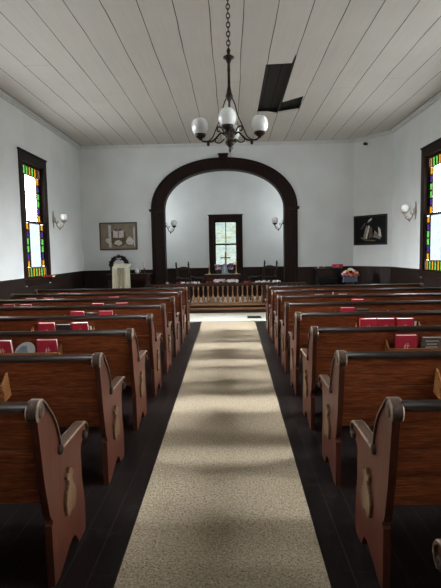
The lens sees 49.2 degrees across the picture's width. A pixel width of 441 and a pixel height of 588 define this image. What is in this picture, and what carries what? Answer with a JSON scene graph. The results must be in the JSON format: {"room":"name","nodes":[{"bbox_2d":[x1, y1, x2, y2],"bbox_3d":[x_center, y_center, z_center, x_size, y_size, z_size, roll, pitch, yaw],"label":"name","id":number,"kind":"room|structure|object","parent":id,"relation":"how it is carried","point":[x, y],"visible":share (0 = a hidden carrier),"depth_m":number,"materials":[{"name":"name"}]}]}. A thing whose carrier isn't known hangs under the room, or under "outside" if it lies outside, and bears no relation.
{"room":"church","nodes":[
{"label":"church","id":0,"kind":"room"},
{"bbox_2d":[0,97,83,286],"bbox_3d":[-3.963,-1.006,4.722,0.090,4.400,16.600,-1,5,1],"label":"wall","id":1,"kind":"structure","parent":0,"point":[17,129],"depth_m":10.24,"materials":[{"name":"white paint"}]},
{"bbox_2d":[17,147,52,286],"bbox_3d":[-3.813,-1.513,9.895,0.164,2.655,1.400,-1,5,1],"label":"window","id":2,"kind":"structure","parent":1,"relation":"in","point":[35,235],"depth_m":9.98,"materials":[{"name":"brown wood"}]},
{"bbox_2d":[0,90,79,149],"bbox_3d":[-3.928,-3.162,4.534,0.060,0.075,16.600,-1,5,1],"label":"trim","id":3,"kind":"structure","parent":1,"relation":"attached to","point":[3,95],"depth_m":9.91,"materials":[{"name":"white paint"}]},
{"bbox_2d":[0,271,84,299],"bbox_3d":[-3.865,0.634,4.862,0.045,1.105,16.600,-1,5,1],"label":"wainscoting","id":4,"kind":"structure","parent":1,"relation":"attached to","point":[71,280],"depth_m":10.43,"materials":[{"name":"brown wood"}]},
{"bbox_2d":[52,212,67,229],"bbox_3d":[-3.615,-1.657,10.882,0.328,0.435,0.176,-1,5,1],"label":"wall sconce","id":5,"kind":"object","parent":1,"relation":"attached to","point":[63,217],"visible":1,"depth_m":10.85,"materials":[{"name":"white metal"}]},
{"bbox_2d":[79,143,353,270],"bbox_3d":[-0.093,-1.795,13.039,7.670,4.400,0.280,-1,5,1],"label":"wall","id":6,"kind":"structure","parent":0,"point":[117,185],"depth_m":12.82,"materials":[{"name":"white paint"}]},
{"bbox_2d":[99,222,137,249],"bbox_3d":[-2.747,-1.554,12.963,1.020,0.740,0.030,-1,5,1],"label":"framed picture","id":7,"kind":"object","parent":6,"relation":"attached to","point":[113,235],"visible":1,"depth_m":12.96,"materials":[{"name":"brown wood"}]},
{"bbox_2d":[84,269,152,288],"bbox_3d":[-2.761,-0.096,13.084,1.879,1.105,0.045,-1,5,1],"label":"wainscoting","id":8,"kind":"structure","parent":6,"relation":"attached to","point":[97,279],"depth_m":13.07,"materials":[{"name":"brown wood"}]},
{"bbox_2d":[79,140,353,148],"bbox_3d":[-0.137,-3.935,12.684,7.270,0.075,0.060,-1,5,1],"label":"trim","id":9,"kind":"structure","parent":6,"relation":"attached to","point":[313,141],"depth_m":12.67,"materials":[{"name":"white paint"}]},
{"bbox_2d":[149,153,299,287],"bbox_3d":[0.107,-1.661,13.006,4.010,4.130,0.380,-1,5,1],"label":"trim","id":10,"kind":"structure","parent":6,"relation":"attached to","point":[223,162],"depth_m":12.81,"materials":[{"name":"brown wood"}]},
{"bbox_2d":[298,266,352,284],"bbox_3d":[2.827,-0.188,12.949,1.481,1.105,0.045,-1,5,1],"label":"wainscoting","id":11,"kind":"structure","parent":6,"relation":"attached to","point":[305,274],"depth_m":12.93,"materials":[{"name":"brown wood"}]},
{"bbox_2d":[0,0,440,145],"bbox_3d":[0.023,-3.329,4.430,8.570,0.130,17.200,-1,5,1],"label":"ceiling","id":12,"kind":"structure","parent":0,"point":[98,72],"depth_m":7.37,"materials":[{"name":"white wood"}]},
{"bbox_2d":[192,0,267,152],"bbox_3d":[0.072,-2.289,4.439,0.554,1.945,0.555,-5,6,-39],"label":"chandelier","id":13,"kind":"object","parent":12,"relation":"hanging from","point":[227,116],"visible":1,"depth_m":4.45,"materials":[{"name":"brown metal"}]},
{"bbox_2d":[257,54,302,112],"bbox_3d":[1.151,-3.754,8.534,1.300,0.030,3.700,-1,5,1],"label":"ceiling hole","id":14,"kind":"object","parent":12,"relation":"in","point":[275,78],"visible":0.14,"depth_m":8.87,"materials":[{"name":"black wood"}]},
{"bbox_2d":[0,321,440,587],"bbox_3d":[0.107,1.179,4.819,8.570,0.120,17.200,-1,5,1],"label":"floor","id":15,"kind":"structure","parent":0,"point":[111,510],"depth_m":2.86,"materials":[{"name":"black wood"}]},
{"bbox_2d":[0,399,87,586],"bbox_3d":[-2.176,0.910,2.421,2.846,0.911,0.722,-1,5,1],"label":"pew","id":16,"kind":"object","parent":15,"relation":"on","point":[38,464],"visible":1,"depth_m":2.20,"materials":[{"name":"brown wood"}]},
{"bbox_2d":[0,352,125,484],"bbox_3d":[-2.154,0.826,3.396,2.846,0.911,0.722,-1,5,1],"label":"pew","id":17,"kind":"object","parent":15,"relation":"on","point":[76,387],"visible":0.99,"depth_m":3.11,"materials":[{"name":"brown wood"}]},
{"bbox_2d":[0,328,147,430],"bbox_3d":[-2.131,0.741,4.370,2.846,0.911,0.722,-1,5,1],"label":"pew","id":18,"kind":"object","parent":15,"relation":"on","point":[120,349],"visible":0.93,"depth_m":4.05,"materials":[{"name":"brown wood"}]},
{"bbox_2d":[0,339,13,352],"bbox_3d":[-1.818,0.483,4.031,0.169,0.210,0.083,-1,5,3],"label":"hymnal","id":19,"kind":"object","parent":18,"relation":"in","point":[6,345],"visible":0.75,"depth_m":4.00,"materials":[{"name":"red fabric"}]},
{"bbox_2d":[15,342,34,352],"bbox_3d":[-1.673,0.507,4.055,0.266,0.216,0.026,0,5,15],"label":"fan","id":20,"kind":"object","parent":18,"relation":"in","point":[26,347],"visible":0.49,"depth_m":4.03,"materials":[{"name":"white paper"}]},
{"bbox_2d":[17,346,27,352],"bbox_3d":[-1.650,0.495,4.046,0.135,0.110,0.001,-38,3,17],"label":"picture","id":21,"kind":"object","parent":20,"relation":"attached to","point":[23,349],"depth_m":4.04},
{"bbox_2d":[36,339,58,352],"bbox_3d":[-1.436,0.476,4.024,0.169,0.210,0.079,-1,5,3],"label":"hymnal","id":22,"kind":"object","parent":18,"relation":"in","point":[43,345],"visible":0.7,"depth_m":3.99,"materials":[{"name":"red fabric"}]},
{"bbox_2d":[0,313,161,396],"bbox_3d":[-2.109,0.657,5.345,2.846,0.911,0.722,-1,5,1],"label":"pew","id":23,"kind":"object","parent":15,"relation":"on","point":[144,327],"visible":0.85,"depth_m":5.02,"materials":[{"name":"brown wood"}]},
{"bbox_2d":[38,322,55,330],"bbox_3d":[-1.798,0.397,5.010,0.169,0.210,0.075,-1,5,2],"label":"hymnal","id":24,"kind":"object","parent":23,"relation":"in","point":[42,326],"visible":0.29,"depth_m":4.98,"materials":[{"name":"red fabric"}]},
{"bbox_2d":[56,324,71,329],"bbox_3d":[-1.623,0.404,5.008,0.151,0.188,0.061,-1,5,1],"label":"book","id":25,"kind":"object","parent":23,"relation":"in","point":[58,326],"visible":0.36,"depth_m":4.98,"materials":[{"name":"paper"}]},
{"bbox_2d":[71,322,88,329],"bbox_3d":[-1.448,0.392,4.998,0.169,0.210,0.081,-1,5,2],"label":"hymnal","id":26,"kind":"object","parent":23,"relation":"in","point":[75,325],"visible":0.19,"depth_m":4.96,"materials":[{"name":"red fabric"}]},
{"bbox_2d":[0,303,171,373],"bbox_3d":[-2.087,0.572,6.320,2.846,0.911,0.722,-1,5,1],"label":"pew","id":27,"kind":"object","parent":15,"relation":"on","point":[159,311],"visible":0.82,"depth_m":6.00,"materials":[{"name":"brown wood"}]},
{"bbox_2d":[70,311,84,315],"bbox_3d":[-1.768,0.312,5.984,0.169,0.210,0.076,-1,5,2],"label":"hymnal","id":28,"kind":"object","parent":27,"relation":"in","point":[72,313],"visible":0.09,"depth_m":5.95,"materials":[{"name":"red fabric"}]},
{"bbox_2d":[85,312,97,314],"bbox_3d":[-1.593,0.320,5.981,0.151,0.187,0.066,-1,5,0],"label":"book","id":29,"kind":"object","parent":27,"relation":"in","point":[86,313],"visible":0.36,"depth_m":5.95,"materials":[{"name":"paper"}]},
{"bbox_2d":[99,310,112,314],"bbox_3d":[-1.414,0.306,5.976,0.169,0.210,0.075,-1,5,3],"label":"hymnal","id":30,"kind":"object","parent":27,"relation":"in","point":[101,312],"visible":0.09,"depth_m":5.94,"materials":[{"name":"red fabric"}]},
{"bbox_2d":[0,296,179,356],"bbox_3d":[-2.065,0.488,7.295,2.846,0.911,0.722,-1,5,1],"label":"pew","id":31,"kind":"object","parent":15,"relation":"on","point":[173,315],"visible":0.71,"depth_m":6.97,"materials":[{"name":"brown wood"}]},
{"bbox_2d":[3,304,14,306],"bbox_3d":[-3.056,0.249,6.990,0.169,0.210,0.076,-1,5,3],"label":"hymnal","id":32,"kind":"object","parent":31,"relation":"in","point":[4,305],"visible":0.07,"depth_m":6.95,"materials":[{"name":"red paper"}]},
{"bbox_2d":[116,302,127,304],"bbox_3d":[-1.415,0.224,6.947,0.169,0.210,0.083,-1,5,0],"label":"hymnal","id":33,"kind":"object","parent":31,"relation":"in","point":[117,303],"visible":0.09,"depth_m":6.90,"materials":[{"name":"red paper"}]},
{"bbox_2d":[10,291,185,344],"bbox_3d":[-2.042,0.403,8.270,2.846,0.911,0.722,-1,5,1],"label":"pew","id":34,"kind":"object","parent":15,"relation":"on","point":[180,307],"visible":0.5,"depth_m":7.95,"materials":[{"name":"brown wood"}]},
{"bbox_2d":[34,287,190,334],"bbox_3d":[-2.020,0.319,9.244,2.846,0.911,0.722,-1,5,1],"label":"pew","id":35,"kind":"object","parent":15,"relation":"on","point":[186,302],"visible":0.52,"depth_m":8.92,"materials":[{"name":"brown wood"}]},
{"bbox_2d":[114,321,330,587],"bbox_3d":[0.021,1.199,3.828,1.165,0.012,13.820,-1,5,1],"label":"carpet runner","id":36,"kind":"object","parent":15,"relation":"on","point":[224,504],"visible":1,"depth_m":3.08,"materials":[{"name":"beige carpet"}]},
{"bbox_2d":[143,282,307,312],"bbox_3d":[0.127,0.105,12.172,4.140,0.745,0.195,-1,5,1],"label":"altar rail","id":37,"kind":"object","parent":15,"relation":"on","point":[254,306],"visible":0.58,"depth_m":12.15,"materials":[{"name":"brown wood"}]},
{"bbox_2d":[166,281,199,283],"bbox_3d":[-0.944,-0.294,12.177,0.884,0.088,0.167,-1,5,1],"label":"flower spray","id":38,"kind":"object","parent":37,"relation":"on","point":[166,281],"visible":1,"depth_m":12.16,"materials":[{"name":"white plant"}]},
{"bbox_2d":[213,278,238,282],"bbox_3d":[0.130,-0.348,12.147,0.661,0.141,0.188,-1,5,1],"label":"flower spray","id":39,"kind":"object","parent":37,"relation":"on","point":[221,279],"visible":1,"depth_m":12.13,"materials":[{"name":"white plant"}]},
{"bbox_2d":[255,279,280,282],"bbox_3d":[1.151,-0.336,12.146,0.739,0.099,0.150,-1,5,1],"label":"flower spray","id":40,"kind":"object","parent":37,"relation":"on","point":[262,281],"visible":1,"depth_m":12.13,"materials":[{"name":"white plant"}]},
{"bbox_2d":[185,312,274,321],"bbox_3d":[0.191,0.542,11.423,6.800,0.010,1.430,-1,5,1],"label":"carpet","id":41,"kind":"object","parent":15,"relation":"on","point":[194,317],"visible":0.29,"depth_m":11.38,"materials":[{"name":"beige carpet"}]},
{"bbox_2d":[112,264,131,287],"bbox_3d":[-2.397,-0.098,11.862,0.444,1.285,0.403,-1,5,1],"label":"lectern","id":42,"kind":"object","parent":41,"relation":"on","point":[120,272],"visible":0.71,"depth_m":11.67,"materials":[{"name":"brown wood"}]},
{"bbox_2d":[265,283,423,333],"bbox_3d":[2.285,0.251,9.110,2.846,0.911,0.722,-1,5,1],"label":"pew","id":43,"kind":"object","parent":15,"relation":"on","point":[408,285],"visible":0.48,"depth_m":8.79,"materials":[{"name":"brown wood"}]},
{"bbox_2d":[342,281,357,284],"bbox_3d":[3.262,0.052,12.139,0.360,0.750,0.240,-1,5,1],"label":"stand","id":44,"kind":"object","parent":15,"relation":"on","point":[346,282],"visible":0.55,"depth_m":11.99,"materials":[{"name":"brown wood"}]},
{"bbox_2d":[341,268,358,281],"bbox_3d":[3.254,-0.489,12.095,0.448,0.335,0.250,-1,5,1],"label":"flower box","id":45,"kind":"object","parent":44,"relation":"on","point":[354,273],"visible":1,"depth_m":12.02,"materials":[{"name":"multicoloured plant"}]},
{"bbox_2d":[269,287,440,343],"bbox_3d":[2.263,0.335,8.136,2.846,0.911,0.722,-1,5,1],"label":"pew","id":46,"kind":"object","parent":15,"relation":"on","point":[272,307],"visible":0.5,"depth_m":7.82,"materials":[{"name":"brown wood"}]},
{"bbox_2d":[273,293,440,355],"bbox_3d":[2.241,0.420,7.161,2.846,0.911,0.722,-1,5,1],"label":"pew","id":47,"kind":"object","parent":15,"relation":"on","point":[278,314],"visible":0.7,"depth_m":6.85,"materials":[{"name":"brown wood"}]},
{"bbox_2d":[280,300,440,372],"bbox_3d":[2.219,0.504,6.186,2.846,0.911,0.722,-1,5,1],"label":"pew","id":48,"kind":"object","parent":15,"relation":"on","point":[286,325],"visible":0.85,"depth_m":5.88,"materials":[{"name":"brown wood"}]},
{"bbox_2d":[340,307,354,311],"bbox_3d":[1.545,0.261,5.873,0.169,0.210,0.078,-1,5,1],"label":"hymnal","id":49,"kind":"object","parent":48,"relation":"in","point":[342,309],"visible":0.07,"depth_m":5.84,"materials":[{"name":"red fabric"}]},
{"bbox_2d":[356,308,368,311],"bbox_3d":[1.728,0.268,5.870,0.151,0.187,0.067,-1,5,0],"label":"book","id":50,"kind":"object","parent":48,"relation":"in","point":[361,309],"visible":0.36,"depth_m":5.83,"materials":[{"name":"paper"}]},
{"bbox_2d":[288,310,440,395],"bbox_3d":[2.196,0.589,5.211,2.846,0.911,0.722,-1,5,1],"label":"pew","id":51,"kind":"object","parent":15,"relation":"on","point":[302,322],"visible":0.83,"depth_m":4.92,"materials":[{"name":"brown wood"}]},
{"bbox_2d":[359,318,376,326],"bbox_3d":[1.498,0.346,4.898,0.169,0.210,0.078,-1,5,1],"label":"hymnal","id":52,"kind":"object","parent":51,"relation":"in","point":[363,322],"visible":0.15,"depth_m":4.87,"materials":[{"name":"red fabric"}]},
{"bbox_2d":[377,318,394,325],"bbox_3d":[1.672,0.343,4.893,0.169,0.210,0.080,-1,5,2],"label":"hymnal","id":53,"kind":"object","parent":51,"relation":"in","point":[380,321],"visible":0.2,"depth_m":4.86,"materials":[{"name":"red fabric"}]},
{"bbox_2d":[395,317,413,325],"bbox_3d":[1.863,0.341,4.886,0.169,0.210,0.085,-1,5,1],"label":"hymnal","id":54,"kind":"object","parent":51,"relation":"in","point":[404,321],"visible":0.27,"depth_m":4.85,"materials":[{"name":"red fabric"}]},
{"bbox_2d":[300,325,440,429],"bbox_3d":[2.174,0.673,4.236,2.846,0.911,0.722,-1,5,1],"label":"pew","id":55,"kind":"object","parent":15,"relation":"on","point":[323,342],"visible":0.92,"depth_m":3.97,"materials":[{"name":"brown wood"}]},
{"bbox_2d":[394,334,417,348],"bbox_3d":[1.507,0.429,3.925,0.169,0.210,0.075,-1,5,3],"label":"hymnal","id":56,"kind":"object","parent":55,"relation":"in","point":[401,340],"visible":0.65,"depth_m":3.90,"materials":[{"name":"red fabric"}]},
{"bbox_2d":[420,336,440,347],"bbox_3d":[1.710,0.436,3.918,0.156,0.189,0.069,-1,5,2],"label":"book","id":57,"kind":"object","parent":55,"relation":"in","point":[426,341],"visible":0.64,"depth_m":3.89,"materials":[{"name":"paper"}]},
{"bbox_2d":[318,350,440,485],"bbox_3d":[2.152,0.757,3.261,2.846,0.911,0.722,-1,5,1],"label":"pew","id":58,"kind":"object","parent":15,"relation":"on","point":[358,383],"visible":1,"depth_m":3.02,"materials":[{"name":"brown wood"}]},
{"bbox_2d":[350,397,440,587],"bbox_3d":[2.130,0.842,2.287,2.846,0.911,0.722,-1,5,1],"label":"pew","id":59,"kind":"object","parent":15,"relation":"on","point":[399,462],"visible":1,"depth_m":2.11,"materials":[{"name":"brown wood"}]},
{"bbox_2d":[432,539,440,571],"bbox_3d":[2.105,0.937,1.192,2.846,0.911,0.722,-1,5,1],"label":"pew","id":60,"kind":"object","parent":15,"relation":"on","point":[436,548],"visible":1,"depth_m":1.55,"materials":[{"name":"brown wood"}]},
{"bbox_2d":[166,171,283,267],"bbox_3d":[0.137,-1.893,14.993,5.600,4.250,0.200,-1,5,1],"label":"wall","id":61,"kind":"structure","parent":0,"point":[197,197],"depth_m":14.85,"materials":[{"name":"white paint"}]},
{"bbox_2d":[165,218,176,233],"bbox_3d":[-1.334,-1.847,13.063,0.328,0.435,0.176,-1,5,1],"label":"wall sconce","id":62,"kind":"object","parent":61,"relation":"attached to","point":[173,222],"visible":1,"depth_m":13.03,"materials":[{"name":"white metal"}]},
{"bbox_2d":[208,214,242,269],"bbox_3d":[0.167,-1.614,14.982,1.080,1.695,0.270,-1,5,1],"label":"window","id":63,"kind":"structure","parent":61,"relation":"in","point":[225,230],"depth_m":14.99,"materials":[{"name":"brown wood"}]},
{"bbox_2d":[167,266,283,297],"bbox_3d":[0.163,-0.366,15.002,5.200,0.925,0.045,-1,5,1],"label":"wainscoting","id":64,"kind":"structure","parent":61,"relation":"attached to","point":[245,272],"depth_m":15.00,"materials":[{"name":"brown wood"}]},
{"bbox_2d":[272,215,283,230],"bbox_3d":[1.542,-1.914,12.992,0.328,0.435,0.176,-1,5,1],"label":"wall sconce","id":65,"kind":"object","parent":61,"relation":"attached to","point":[274,220],"visible":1,"depth_m":12.95,"materials":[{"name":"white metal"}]},
{"bbox_2d":[192,297,260,301],"bbox_3d":[-0.042,0.281,13.740,7.270,0.140,2.680,-1,5,1],"label":"platform","id":66,"kind":"object","parent":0,"point":[215,300],"visible":0.04,"depth_m":14.02,"materials":[{"name":"beige carpet"}]},
{"bbox_2d":[106,273,151,287],"bbox_3d":[-2.408,-0.102,12.787,1.160,0.875,0.420,-1,5,1],"label":"console table","id":67,"kind":"object","parent":66,"relation":"on","point":[133,276],"visible":0.38,"depth_m":12.57,"materials":[{"name":"brown wood"}]},
{"bbox_2d":[109,254,128,271],"bbox_3d":[-2.683,-0.793,12.688,0.569,0.519,0.164,-1,5,1],"label":"wreath","id":68,"kind":"object","parent":67,"relation":"on","point":[117,256],"visible":0.61,"depth_m":12.67,"materials":[{"name":"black plant"}]},
{"bbox_2d":[175,262,204,301],"bbox_3d":[-0.879,-0.360,13.907,0.669,1.140,0.616,3,7,41],"label":"carved armchair","id":69,"kind":"object","parent":66,"relation":"on","point":[188,267],"visible":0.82,"depth_m":13.94,"materials":[{"name":"brown wood"}]},
{"bbox_2d":[204,273,240,301],"bbox_3d":[0.064,-0.163,13.488,1.000,0.785,0.560,-1,5,1],"label":"altar table","id":70,"kind":"object","parent":66,"relation":"on","point":[211,277],"visible":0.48,"depth_m":13.23,"materials":[{"name":"brown wood"}]},
{"bbox_2d":[214,264,221,272],"bbox_3d":[-0.066,-0.701,13.358,0.208,0.286,0.165,-1,5,1],"label":"bouquet","id":71,"kind":"object","parent":70,"relation":"on","point":[218,267],"visible":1,"depth_m":13.32,"materials":[{"name":"pink plant"}]},
{"bbox_2d":[222,264,227,273],"bbox_3d":[0.116,-0.685,13.270,0.170,0.290,0.015,-1,5,1],"label":"banner","id":72,"kind":"object","parent":70,"relation":"on","point":[224,267],"visible":1,"depth_m":13.27,"materials":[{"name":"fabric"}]},
{"bbox_2d":[228,263,233,272],"bbox_3d":[0.302,-0.719,13.348,0.239,0.308,0.152,-1,5,-4],"label":"bouquet","id":73,"kind":"object","parent":70,"relation":"on","point":[230,267],"visible":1,"depth_m":13.32,"materials":[{"name":"purple plant"}]},
{"bbox_2d":[248,260,277,299],"bbox_3d":[1.230,-0.395,13.856,0.669,1.140,0.616,-5,6,-38],"label":"carved armchair","id":74,"kind":"object","parent":66,"relation":"on","point":[271,267],"visible":0.68,"depth_m":13.90,"materials":[{"name":"brown wood"}]},
{"bbox_2d":[314,268,341,284],"bbox_3d":[2.826,-0.211,12.608,0.685,0.930,0.600,-1,5,1],"label":"piano","id":75,"kind":"object","parent":66,"relation":"on","point":[322,276],"visible":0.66,"depth_m":12.54,"materials":[{"name":"black paint"}]},
{"bbox_2d":[332,264,342,267],"bbox_3d":[3.059,-0.727,12.588,0.270,0.103,0.076,-1,5,1],"label":"hymnal","id":76,"kind":"object","parent":75,"relation":"on","point":[333,265],"visible":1,"depth_m":12.56,"materials":[{"name":"red paper"}]},
{"bbox_2d":[353,134,392,265],"bbox_3d":[3.958,-1.814,12.387,0.200,4.400,1.180,-5,6,-35],"label":"wall","id":77,"kind":"structure","parent":0,"point":[373,162],"depth_m":12.22,"materials":[{"name":"white paint"}]},
{"bbox_2d":[354,213,387,244],"bbox_3d":[3.839,-1.643,12.372,0.030,0.765,1.030,-4,6,-35],"label":"framed picture","id":78,"kind":"object","parent":77,"relation":"attached to","point":[368,229],"visible":1,"depth_m":12.34,"materials":[{"name":"black paint"}]},
{"bbox_2d":[353,266,390,283],"bbox_3d":[3.888,-0.165,12.459,0.045,1.105,1.180,-5,6,-35],"label":"baseboard","id":79,"kind":"structure","parent":77,"relation":"attached to","point":[367,274],"depth_m":12.37,"materials":[{"name":"brown wood"}]},
{"bbox_2d":[353,130,392,142],"bbox_3d":[3.812,-3.960,12.127,0.060,0.075,1.180,-5,6,-35],"label":"trim","id":80,"kind":"structure","parent":77,"relation":"attached to","point":[389,131],"depth_m":12.09,"materials":[{"name":"white paint"}]},
{"bbox_2d":[391,98,440,277],"bbox_3d":[4.082,-1.098,4.054,0.090,4.400,15.650,-1,5,1],"label":"wall","id":81,"kind":"structure","parent":0,"point":[425,128],"depth_m":10.65,"materials":[{"name":"white paint"}]},
{"bbox_2d":[400,202,416,221],"bbox_3d":[4.013,-1.758,10.298,0.328,0.435,0.176,-1,5,1],"label":"wall sconce","id":82,"kind":"object","parent":81,"relation":"attached to","point":[404,208],"visible":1,"depth_m":10.27,"materials":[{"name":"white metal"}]},
{"bbox_2d":[390,267,440,286],"bbox_3d":[4.045,0.544,4.197,0.045,1.105,15.650,-1,5,1],"label":"baseboard","id":83,"kind":"structure","parent":81,"relation":"attached to","point":[399,275],"depth_m":10.69,"materials":[{"name":"brown wood"}]},
{"bbox_2d":[391,92,440,132],"bbox_3d":[3.968,-3.251,3.870,0.060,0.075,15.650,-1,5,1],"label":"trim","id":84,"kind":"structure","parent":81,"relation":"attached to","point":[437,97],"depth_m":9.99,"materials":[{"name":"white paint"}]},
{"bbox_2d":[417,138,440,279],"bbox_3d":[4.169,-1.613,9.334,0.164,2.655,1.400,-1,5,1],"label":"window","id":85,"kind":"structure","parent":81,"relation":"in","point":[430,221],"depth_m":9.66,"materials":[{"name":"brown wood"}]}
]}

